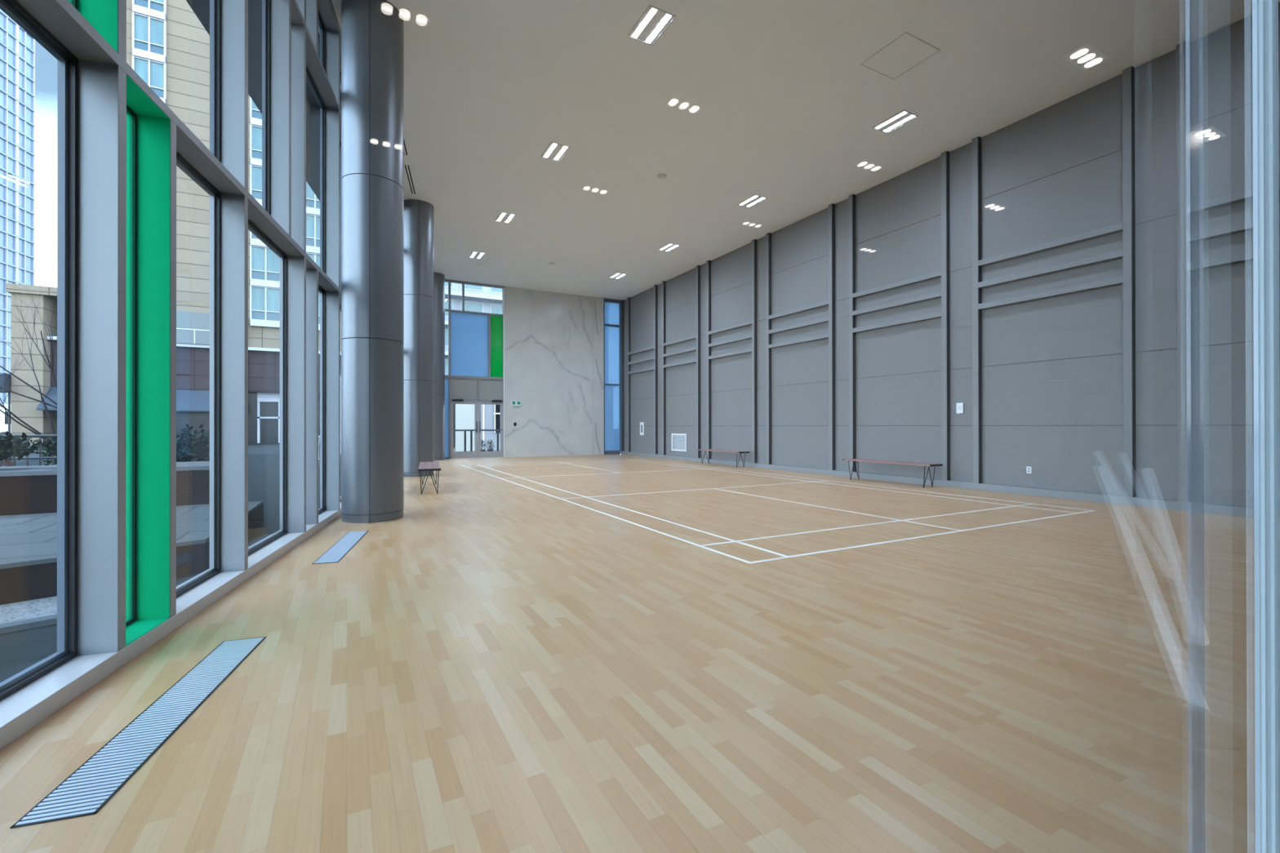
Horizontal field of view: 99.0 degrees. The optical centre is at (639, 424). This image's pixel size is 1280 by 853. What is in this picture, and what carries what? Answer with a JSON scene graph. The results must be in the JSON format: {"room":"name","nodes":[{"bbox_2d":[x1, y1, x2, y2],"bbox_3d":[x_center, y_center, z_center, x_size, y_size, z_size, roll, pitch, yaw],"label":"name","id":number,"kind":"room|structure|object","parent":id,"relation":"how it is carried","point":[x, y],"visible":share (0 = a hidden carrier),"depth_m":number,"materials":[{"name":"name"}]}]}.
{"room":"indoor sports hall","nodes":[
{"label":"indoor sports hall","id":0,"kind":"room"},
{"bbox_2d":[0,0,341,750],"bbox_3d":[-3.744,-2.253,6.145,0.226,6.900,27.475,0,0,-17],"label":"window frame","id":1,"kind":"structure","parent":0,"point":[102,650],"depth_m":4.02,"materials":[{"name":"silver metal"}]},
{"bbox_2d":[0,0,78,701],"bbox_3d":[-2.497,-0.327,1.894,0.055,2.863,1.509,0,0,-17],"label":"window","id":2,"kind":"structure","parent":1,"relation":"in","point":[67,62],"depth_m":2.58,"materials":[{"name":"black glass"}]},
{"bbox_2d":[67,0,117,53],"bbox_3d":[-2.579,-2.985,2.438,0.192,2.347,0.436,0,0,-17],"label":"window","id":3,"kind":"structure","parent":1,"relation":"in","point":[101,15],"depth_m":2.65,"materials":[{"name":"green glass"}]},
{"bbox_2d":[125,74,170,646],"bbox_3d":[-2.723,-0.325,2.905,0.192,2.865,0.426,0,0,-17],"label":"window","id":4,"kind":"structure","parent":1,"relation":"in","point":[148,126],"depth_m":3.10,"materials":[{"name":"green glass"}]},
{"bbox_2d":[176,151,220,597],"bbox_3d":[-3.038,-0.323,3.631,0.054,2.863,1.019,0,0,-17],"label":"window","id":5,"kind":"structure","parent":1,"relation":"in","point":[215,194],"depth_m":4.08,"materials":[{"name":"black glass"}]},
{"bbox_2d":[209,0,220,161],"bbox_3d":[-2.969,-2.982,3.403,0.054,2.345,1.509,0,0,-17],"label":"window","id":6,"kind":"structure","parent":1,"relation":"in","point":[215,5],"depth_m":4.10,"materials":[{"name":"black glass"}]},
{"bbox_2d":[186,0,341,200],"bbox_3d":[-5.022,-5.940,6.804,1.802,0.360,31.474,0,0,-17],"label":"roof overhang","id":7,"kind":"object","parent":1,"relation":"attached to","point":[201,8],"visible":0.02,"depth_m":9.16,"materials":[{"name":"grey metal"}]},
{"bbox_2d":[262,0,270,214],"bbox_3d":[-3.363,-2.979,4.668,0.054,2.345,1.009,0,0,-17],"label":"window","id":8,"kind":"structure","parent":1,"relation":"in","point":[265,3],"depth_m":5.13,"materials":[{"name":"black metal"}]},
{"bbox_2d":[248,218,287,555],"bbox_3d":[-3.434,-0.320,4.901,0.054,2.863,1.509,0,0,-17],"label":"window","id":9,"kind":"structure","parent":1,"relation":"in","point":[252,228],"depth_m":5.58,"materials":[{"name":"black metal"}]},
{"bbox_2d":[306,65,325,273],"bbox_3d":[-3.906,-2.975,6.410,0.054,2.345,1.509,0,0,-17],"label":"window","id":10,"kind":"structure","parent":1,"relation":"in","point":[322,108],"depth_m":7.09,"materials":[{"name":"black metal"}]},
{"bbox_2d":[318,284,325,514],"bbox_3d":[-3.976,-0.315,6.638,0.054,2.863,1.019,0,0,-17],"label":"window","id":11,"kind":"structure","parent":1,"relation":"in","point":[322,292],"depth_m":7.10,"materials":[{"name":"black metal"}]},
{"bbox_2d":[318,10,325,72],"bbox_3d":[-3.980,-4.684,6.642,0.054,0.975,1.032,0,0,-17],"label":"window","id":12,"kind":"structure","parent":1,"relation":"in","point":[322,30],"depth_m":7.09,"materials":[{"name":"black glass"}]},
{"bbox_2d":[339,139,341,289],"bbox_3d":[-4.301,-2.971,7.675,0.054,2.345,1.009,0,0,-17],"label":"window","id":13,"kind":"structure","parent":1,"relation":"in","point":[340,140],"depth_m":8.12,"materials":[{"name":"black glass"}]},
{"bbox_2d":[339,69,341,84],"bbox_3d":[-4.377,-4.681,7.918,0.054,0.975,1.509,0,0,-17],"label":"window","id":14,"kind":"structure","parent":1,"relation":"in","point":[340,69],"depth_m":8.07,"materials":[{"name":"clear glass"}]},
{"bbox_2d":[444,377,448,457],"bbox_3d":[-7.308,-0.254,19.556,0.896,2.870,0.015,0,0,-28],"label":"window","id":15,"kind":"structure","parent":1,"relation":"in","point":[446,380],"depth_m":19.73,"materials":[{"name":"blue glass"}]},
{"bbox_2d":[504,286,604,457],"bbox_3d":[-3.378,-2.107,21.795,4.113,6.675,0.300,0,0,-28],"label":"wall","id":16,"kind":"structure","parent":0,"point":[554,341],"depth_m":21.61,"materials":[{"name":"stone"}]},
{"bbox_2d":[450,399,477,458],"bbox_3d":[-6.412,0.146,19.991,0.955,2.150,0.121,0,0,-28],"label":"door","id":17,"kind":"structure","parent":16,"relation":"in","point":[468,454],"depth_m":19.93,"materials":[{"name":"silver metal"}]},
{"bbox_2d":[450,377,477,399],"bbox_3d":[-6.440,-1.319,20.023,0.955,0.740,0.015,0,0,-28],"label":"window","id":18,"kind":"structure","parent":16,"relation":"in","point":[460,388],"depth_m":20.02,"materials":[{"name":"grey glass"}]},
{"bbox_2d":[450,311,488,377],"bbox_3d":[-6.265,-2.949,20.122,1.357,2.320,0.015,0,0,-28],"label":"window","id":19,"kind":"structure","parent":16,"relation":"in","point":[468,331],"depth_m":20.10,"materials":[{"name":"blue glass"}]},
{"bbox_2d":[444,279,505,458],"bbox_3d":[-6.454,-2.007,20.037,2.980,6.475,0.132,0,0,-28],"label":"trim","id":20,"kind":"structure","parent":16,"relation":"attached to","point":[448,281],"depth_m":20.25,"materials":[{"name":"silver metal"}]},
{"bbox_2d":[477,400,502,457],"bbox_3d":[-5.576,0.146,20.439,0.918,2.150,0.121,0,0,-28],"label":"door","id":21,"kind":"structure","parent":16,"relation":"in","point":[481,454],"depth_m":20.41,"materials":[{"name":"silver metal"}]},
{"bbox_2d":[478,379,502,399],"bbox_3d":[-5.587,-1.319,20.481,0.909,0.740,0.015,0,0,-28],"label":"window","id":22,"kind":"structure","parent":16,"relation":"in","point":[487,388],"depth_m":20.47,"materials":[{"name":"grey glass"}]},
{"bbox_2d":[490,315,502,377],"bbox_3d":[-5.397,-2.949,20.587,0.473,2.320,0.015,0,0,-28],"label":"window","id":23,"kind":"structure","parent":16,"relation":"in","point":[496,322],"depth_m":20.58,"materials":[{"name":"green glass"}]},
{"bbox_2d":[511,400,520,406],"bbox_3d":[-4.720,-0.799,20.873,0.330,0.220,0.050,0,0,-28],"label":"exit sign","id":24,"kind":"object","parent":16,"relation":"attached to","point":[514,403],"visible":1,"depth_m":20.85,"materials":[{"name":"white paint"}]},
{"bbox_2d":[604,297,622,454],"bbox_3d":[-1.145,-2.007,22.844,0.815,6.475,0.160,0,0,-28],"label":"window","id":25,"kind":"structure","parent":16,"relation":"in","point":[612,308],"depth_m":22.85,"materials":[{"name":"blue glass"}]},
{"bbox_2d":[0,453,1279,852],"bbox_3d":[-1.209,1.265,11.318,12.438,0.120,20.800,0,0,-28],"label":"floor","id":26,"kind":"structure","parent":0,"point":[495,665],"depth_m":2.47,"materials":[{"name":"brown wood"}]},
{"bbox_2d":[9,636,266,828],"bbox_3d":[-1.969,1.184,2.330,0.200,0.004,1.460,0,0,-17],"label":"floor vent","id":27,"kind":"object","parent":26,"relation":"in","point":[88,788],"visible":1,"depth_m":2.03,"materials":[{"name":"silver metal"}]},
{"bbox_2d":[311,530,368,564],"bbox_3d":[-2.932,1.192,5.419,0.200,0.004,1.490,0,0,-17],"label":"floor vent","id":28,"kind":"object","parent":26,"relation":"in","point":[339,550],"visible":1,"depth_m":5.28,"materials":[{"name":"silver metal"}]},
{"bbox_2d":[341,0,404,523],"bbox_3d":[-3.425,-2.039,7.020,0.720,6.475,0.720,0,0,-28],"label":"column","id":29,"kind":"structure","parent":26,"relation":"on","point":[372,88],"depth_m":6.72,"materials":[{"name":"silver metal"}]},
{"bbox_2d":[404,199,433,476],"bbox_3d":[-5.326,-2.023,13.104,0.720,6.475,0.722,0,0,-28],"label":"column","id":30,"kind":"structure","parent":26,"relation":"on","point":[418,214],"depth_m":12.79,"materials":[{"name":"silver metal"}]},
{"bbox_2d":[417,461,440,494],"bbox_3d":[-3.973,0.981,10.314,0.372,0.451,2.050,0,0,-21],"label":"bench","id":31,"kind":"object","parent":26,"relation":"on","point":[429,466],"visible":1,"depth_m":9.71,"materials":[{"name":"grey wood"}]},
{"bbox_2d":[433,271,444,460],"bbox_3d":[-7.206,-2.008,19.119,0.720,6.475,0.720,0,0,-28],"label":"column","id":32,"kind":"structure","parent":26,"relation":"on","point":[438,278],"depth_m":18.88,"materials":[{"name":"silver metal"}]},
{"bbox_2d":[697,448,749,467],"bbox_3d":[2.447,0.986,16.285,0.372,0.451,2.050,0,0,-28],"label":"bench","id":33,"kind":"object","parent":26,"relation":"on","point":[700,450],"visible":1,"depth_m":15.96,"materials":[{"name":"grey wood"}]},
{"bbox_2d":[462,459,1096,564],"bbox_3d":[0.461,1.204,12.024,6.100,0.001,13.400,0,0,-28],"label":"court marking","id":34,"kind":"object","parent":26,"relation":"on","point":[957,531],"visible":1,"depth_m":6.92,"materials":[{"name":"white paint"}]},
{"bbox_2d":[842,458,942,488],"bbox_3d":[5.101,0.972,11.207,0.372,0.451,2.050,0,0,-28],"label":"bench","id":35,"kind":"object","parent":26,"relation":"on","point":[924,464],"visible":1,"depth_m":10.86,"materials":[{"name":"red wood"}]},
{"bbox_2d":[318,0,1279,300],"bbox_3d":[-1.217,-5.395,11.333,12.438,0.250,20.800,0,0,-28],"label":"ceiling","id":36,"kind":"structure","parent":0,"point":[788,119],"depth_m":9.01,"materials":[{"name":"paint"}]},
{"bbox_2d":[404,137,408,155],"bbox_3d":[-4.360,-5.265,9.982,0.110,0.006,1.435,0,0,-17],"label":"ceiling vent","id":37,"kind":"object","parent":36,"relation":"in","point":[406,153],"visible":0.26,"depth_m":10.43,"materials":[{"name":"metal"}]},
{"bbox_2d":[404,164,416,194],"bbox_3d":[-4.938,-5.260,11.760,0.110,0.006,1.456,0,0,-17],"label":"ceiling vent","id":38,"kind":"object","parent":36,"relation":"in","point":[407,169],"visible":0.95,"depth_m":11.71,"materials":[{"name":"metal"}]},
{"bbox_2d":[468,251,485,258],"bbox_3d":[-5.050,-5.249,16.937,0.400,0.007,0.620,0,0,-28],"label":"recessed light","id":39,"kind":"object","parent":36,"relation":"in","point":[473,255],"visible":1,"depth_m":16.91,"materials":[{"name":"grey plastic"}]},
{"bbox_2d":[494,212,516,223],"bbox_3d":[-3.420,-5.258,13.896,0.400,0.007,0.620,0,0,-28],"label":"recessed light","id":40,"kind":"object","parent":36,"relation":"in","point":[502,217],"visible":1,"depth_m":13.87,"materials":[{"name":"grey plastic"}]},
{"bbox_2d":[540,142,571,161],"bbox_3d":[-1.630,-5.267,10.555,0.400,0.007,0.620,0,0,-28],"label":"recessed light","id":41,"kind":"object","parent":36,"relation":"in","point":[554,151],"visible":1,"depth_m":10.54,"materials":[{"name":"grey plastic"}]},
{"bbox_2d":[608,272,626,279],"bbox_3d":[-0.781,-5.249,19.281,0.400,0.007,0.620,0,0,-28],"label":"recessed light","id":42,"kind":"object","parent":36,"relation":"in","point":[616,275],"visible":1,"depth_m":19.32,"materials":[{"name":"grey plastic"}]},
{"bbox_2d":[626,4,675,45],"bbox_3d":[0.146,-5.277,7.241,0.400,0.007,0.620,0,0,-28],"label":"recessed light","id":43,"kind":"object","parent":36,"relation":"in","point":[654,21],"visible":1,"depth_m":7.23,"materials":[{"name":"grey plastic"}]},
{"bbox_2d":[657,173,666,178],"bbox_3d":[0.467,-5.263,11.577,0.200,0.016,0.200,0,0,-28],"label":"ceiling speaker","id":44,"kind":"object","parent":36,"relation":"attached to","point":[660,175],"visible":1,"depth_m":11.55,"materials":[{"name":"grey"}]},
{"bbox_2d":[657,243,679,251],"bbox_3d":[0.858,-5.258,16.223,0.400,0.007,0.620,0,0,-28],"label":"recessed light","id":45,"kind":"object","parent":36,"relation":"in","point":[668,246],"visible":1,"depth_m":16.23,"materials":[{"name":"grey plastic"}]},
{"bbox_2d":[737,195,767,207],"bbox_3d":[2.644,-5.267,12.891,0.400,0.007,0.620,0,0,-28],"label":"recessed light","id":46,"kind":"object","parent":36,"relation":"in","point":[753,200],"visible":1,"depth_m":12.88,"materials":[{"name":"grey plastic"}]},
{"bbox_2d":[871,110,918,133],"bbox_3d":[4.444,-5.277,9.533,0.400,0.007,0.620,0,0,-28],"label":"recessed light","id":47,"kind":"object","parent":36,"relation":"in","point":[903,117],"visible":1,"depth_m":9.53,"materials":[{"name":"grey plastic"}]},
{"bbox_2d":[860,31,940,79],"bbox_3d":[3.731,-5.281,7.857,0.750,0.003,0.750,0,0,-28],"label":"access panel","id":48,"kind":"object","parent":36,"relation":"attached to","point":[902,55],"visible":1,"depth_m":7.83,"materials":[{"name":"paint"}]},
{"bbox_2d":[620,2,1279,509],"bbox_3d":[4.163,-2.032,14.207,0.400,6.475,20.800,0,0,-28],"label":"wall","id":49,"kind":"structure","parent":0,"point":[1081,274],"depth_m":9.41,"materials":[{"name":"grey paint"}]},
{"bbox_2d":[640,422,644,435],"bbox_3d":[0.077,0.151,21.598,0.020,0.510,0.300,0,0,-28],"label":"fire extinguisher cabinet","id":50,"kind":"object","parent":49,"relation":"attached to","point":[642,424],"visible":1,"depth_m":21.59,"materials":[{"name":"white metal"}]},
{"bbox_2d":[671,433,686,451],"bbox_3d":[1.363,0.615,19.200,0.018,0.610,0.960,0,0,-28],"label":"air vent","id":51,"kind":"object","parent":49,"relation":"in","point":[678,440],"visible":1,"depth_m":19.16,"materials":[{"name":"white metal"}]},
{"bbox_2d":[621,451,1279,520],"bbox_3d":[4.237,1.144,14.067,0.402,0.122,20.500,0,0,-28],"label":"baseboard","id":52,"kind":"structure","parent":49,"relation":"attached to","point":[1232,510],"depth_m":9.25,"materials":[{"name":"grey paint"}]},
{"bbox_2d":[956,403,964,413],"bbox_3d":[6.074,-0.313,10.381,0.045,0.205,0.130,0,0,-28],"label":"thermostat","id":53,"kind":"object","parent":49,"relation":"attached to","point":[960,406],"visible":1,"depth_m":10.36,"materials":[{"name":"white paint"}]},
{"bbox_2d":[1026,466,1031,473],"bbox_3d":[6.648,0.773,9.347,0.011,0.118,0.076,0,0,-28],"label":"wall outlet","id":54,"kind":"object","parent":49,"relation":"attached to","point":[1028,469],"visible":1,"depth_m":9.34,"materials":[{"name":"white paint"}]},
{"bbox_2d":[1258,0,1279,852],"bbox_3d":[3.443,-2.158,2.022,12.980,6.675,0.200,0,0,-28],"label":"wall","id":55,"kind":"structure","parent":0,"point":[1272,3],"depth_m":0.43,"materials":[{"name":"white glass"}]},
{"label":"outside","id":56,"kind":"structure","parent":0,"visible":0},
{"bbox_2d":[11,444,500,457],"bbox_3d":[-125.468,1.756,85.917,380.000,0.225,390.000,0,0,-28],"label":"ground","id":57,"kind":"structure","parent":56,"point":[252,449],"depth_m":30.09,"materials":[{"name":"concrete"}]},
{"bbox_2d":[0,373,10,434],"bbox_3d":[-38.068,-0.781,31.336,2.900,4.350,1.600,0,0,-28],"label":"awning","id":58,"kind":"object","parent":57,"relation":"on","point":[4,376],"visible":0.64,"depth_m":31.72,"materials":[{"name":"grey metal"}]},
{"bbox_2d":[0,8,35,404],"bbox_3d":[-132.436,-65.860,78.489,30.350,135.000,62.100,0,0,-12],"label":"glass tower","id":59,"kind":"structure","parent":57,"relation":"on","point":[17,46],"depth_m":107.76,"materials":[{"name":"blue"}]},
{"bbox_2d":[5,0,341,448],"bbox_3d":[-29.239,-17.957,40.371,21.400,38.780,9.300,0,0,-28],"label":"apartment building","id":60,"kind":"structure","parent":57,"relation":"on","point":[168,46],"depth_m":36.27,"materials":[{"name":"brown tile"}]},
{"bbox_2d":[339,375,500,453],"bbox_3d":[-9.471,-0.465,31.748,14.700,3.700,6.090,0,0,-28],"label":"building","id":61,"kind":"structure","parent":57,"relation":"on","point":[464,414],"depth_m":28.66,"materials":[{"name":"grey"}]},
{"bbox_2d":[444,282,502,375],"bbox_3d":[-16.507,-7.045,59.588,24.800,17.000,11.400,0,0,-28],"label":"apartment","id":62,"kind":"structure","parent":57,"relation":"on","point":[477,298],"depth_m":54.24,"materials":[{"name":"grey"}]},
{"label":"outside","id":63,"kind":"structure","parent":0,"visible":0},
{"bbox_2d":[0,453,341,682],"bbox_3d":[-10.733,1.276,7.686,16.342,0.110,33.660,0,0,-28],"label":"pavement","id":64,"kind":"structure","parent":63,"point":[20,650],"depth_m":6.14,"materials":[{"name":"concrete"}]},
{"bbox_2d":[2,456,13,466],"bbox_3d":[-9.140,0.321,7.681,1.156,2.068,0.123,0,0,-38],"label":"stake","id":65,"kind":"object","parent":64,"relation":"on","point":[8,462],"visible":0.02,"depth_m":7.76,"materials":[{"name":"grey"}]},
{"bbox_2d":[0,257,57,443],"bbox_3d":[-11.670,-1.327,9.728,4.902,5.357,3.332,0,0,-9],"label":"bare tree","id":66,"kind":"object","parent":64,"relation":"on","point":[51,425],"visible":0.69,"depth_m":10.05,"materials":[{"name":"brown plant"}]},
{"bbox_2d":[0,595,57,623],"bbox_3d":[-5.768,1.190,1.402,0.595,0.020,6.657,0,0,42],"label":"gravel bed","id":67,"kind":"object","parent":64,"relation":"on","point":[25,610],"visible":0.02,"depth_m":3.50,"materials":[{"name":"grey gravel"}]},
{"bbox_2d":[0,613,57,634],"bbox_3d":[-5.506,1.182,1.167,0.100,0.035,6.657,0,0,42],"label":"kerb","id":68,"kind":"object","parent":64,"relation":"on","point":[33,623],"depth_m":3.23,"materials":[{"name":"grey concrete"}]},
{"bbox_2d":[0,434,57,466],"bbox_3d":[-9.497,0.715,5.970,5.901,1.178,0.036,0,0,-29],"label":"railing","id":69,"kind":"object","parent":64,"relation":"on","point":[27,458],"visible":0.07,"depth_m":6.98,"materials":[{"name":"black metal"}]},
{"bbox_2d":[0,465,57,515],"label":"planter","id":70,"kind":"object","parent":64,"relation":"on","point":[28,490],"depth_m":5.74,"materials":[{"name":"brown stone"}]},
{"bbox_2d":[0,431,42,461],"bbox_3d":[-7.006,0.264,5.902,0.818,0.437,0.708,0,0,-28],"label":"shrub","id":71,"kind":"object","parent":70,"relation":"on","point":[19,448],"visible":1,"depth_m":5.94,"materials":[{"name":"green plant"}]},
{"bbox_2d":[38,435,57,457],"bbox_3d":[-6.302,0.265,6.269,0.817,0.434,0.688,0,0,-28],"label":"shrub","id":72,"kind":"object","parent":70,"relation":"on","point":[47,445],"visible":0.07,"depth_m":6.00,"materials":[{"name":"green plant"}]},
{"bbox_2d":[41,446,57,465],"bbox_3d":[-8.680,0.709,8.491,0.865,1.260,0.739,0,0,-28],"label":"bush","id":73,"kind":"object","parent":64,"relation":"on","point":[47,461],"visible":0.02,"depth_m":8.22,"materials":[{"name":"green plant"}]},
{"bbox_2d":[0,501,262,604],"bbox_3d":[-7.002,1.063,2.586,8.100,0.282,4.920,0,0,-28],"label":"terrace","id":74,"kind":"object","parent":64,"relation":"on","point":[28,542],"visible":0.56,"depth_m":4.33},
{"bbox_2d":[176,423,209,462],"bbox_3d":[-6.223,0.593,7.698,0.966,1.221,0.806,0,0,-28],"label":"bush","id":75,"kind":"object","parent":64,"relation":"on","point":[203,446],"visible":0.32,"depth_m":7.58,"materials":[{"name":"green plant"}]},
{"bbox_2d":[176,461,209,506],"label":"planter","id":76,"kind":"object","parent":64,"relation":"on","point":[193,477],"depth_m":6.40,"materials":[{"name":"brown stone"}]},
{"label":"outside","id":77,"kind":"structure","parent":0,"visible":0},
{"bbox_3d":[-7.675,1.307,21.411,9.300,0.103,3.000,0,0,-28],"label":"pavement","id":78,"kind":"object","parent":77,"visible":0},
{"bbox_2d":[453,430,500,453],"bbox_3d":[-6.684,0.786,22.738,4.700,1.142,0.070,0,0,-28],"label":"railing","id":79,"kind":"object","parent":78,"relation":"on","point":[464,431],"visible":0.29,"depth_m":22.55,"materials":[{"name":"black metal"}]},
{"bbox_2d":[480,440,485,451],"bbox_3d":[-6.706,0.926,23.180,0.363,0.665,0.393,0,0,-28],"label":"potted shrub","id":80,"kind":"object","parent":78,"relation":"on","point":[483,445],"visible":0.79,"depth_m":23.15,"materials":[{"name":"green plant"}]},
{"bbox_2d":[486,439,495,451],"bbox_3d":[-6.382,0.933,23.340,0.393,0.650,0.372,0,0,-7],"label":"potted shrub","id":81,"kind":"object","parent":78,"relation":"on","point":[490,442],"visible":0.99,"depth_m":23.30,"materials":[{"name":"green plant"}]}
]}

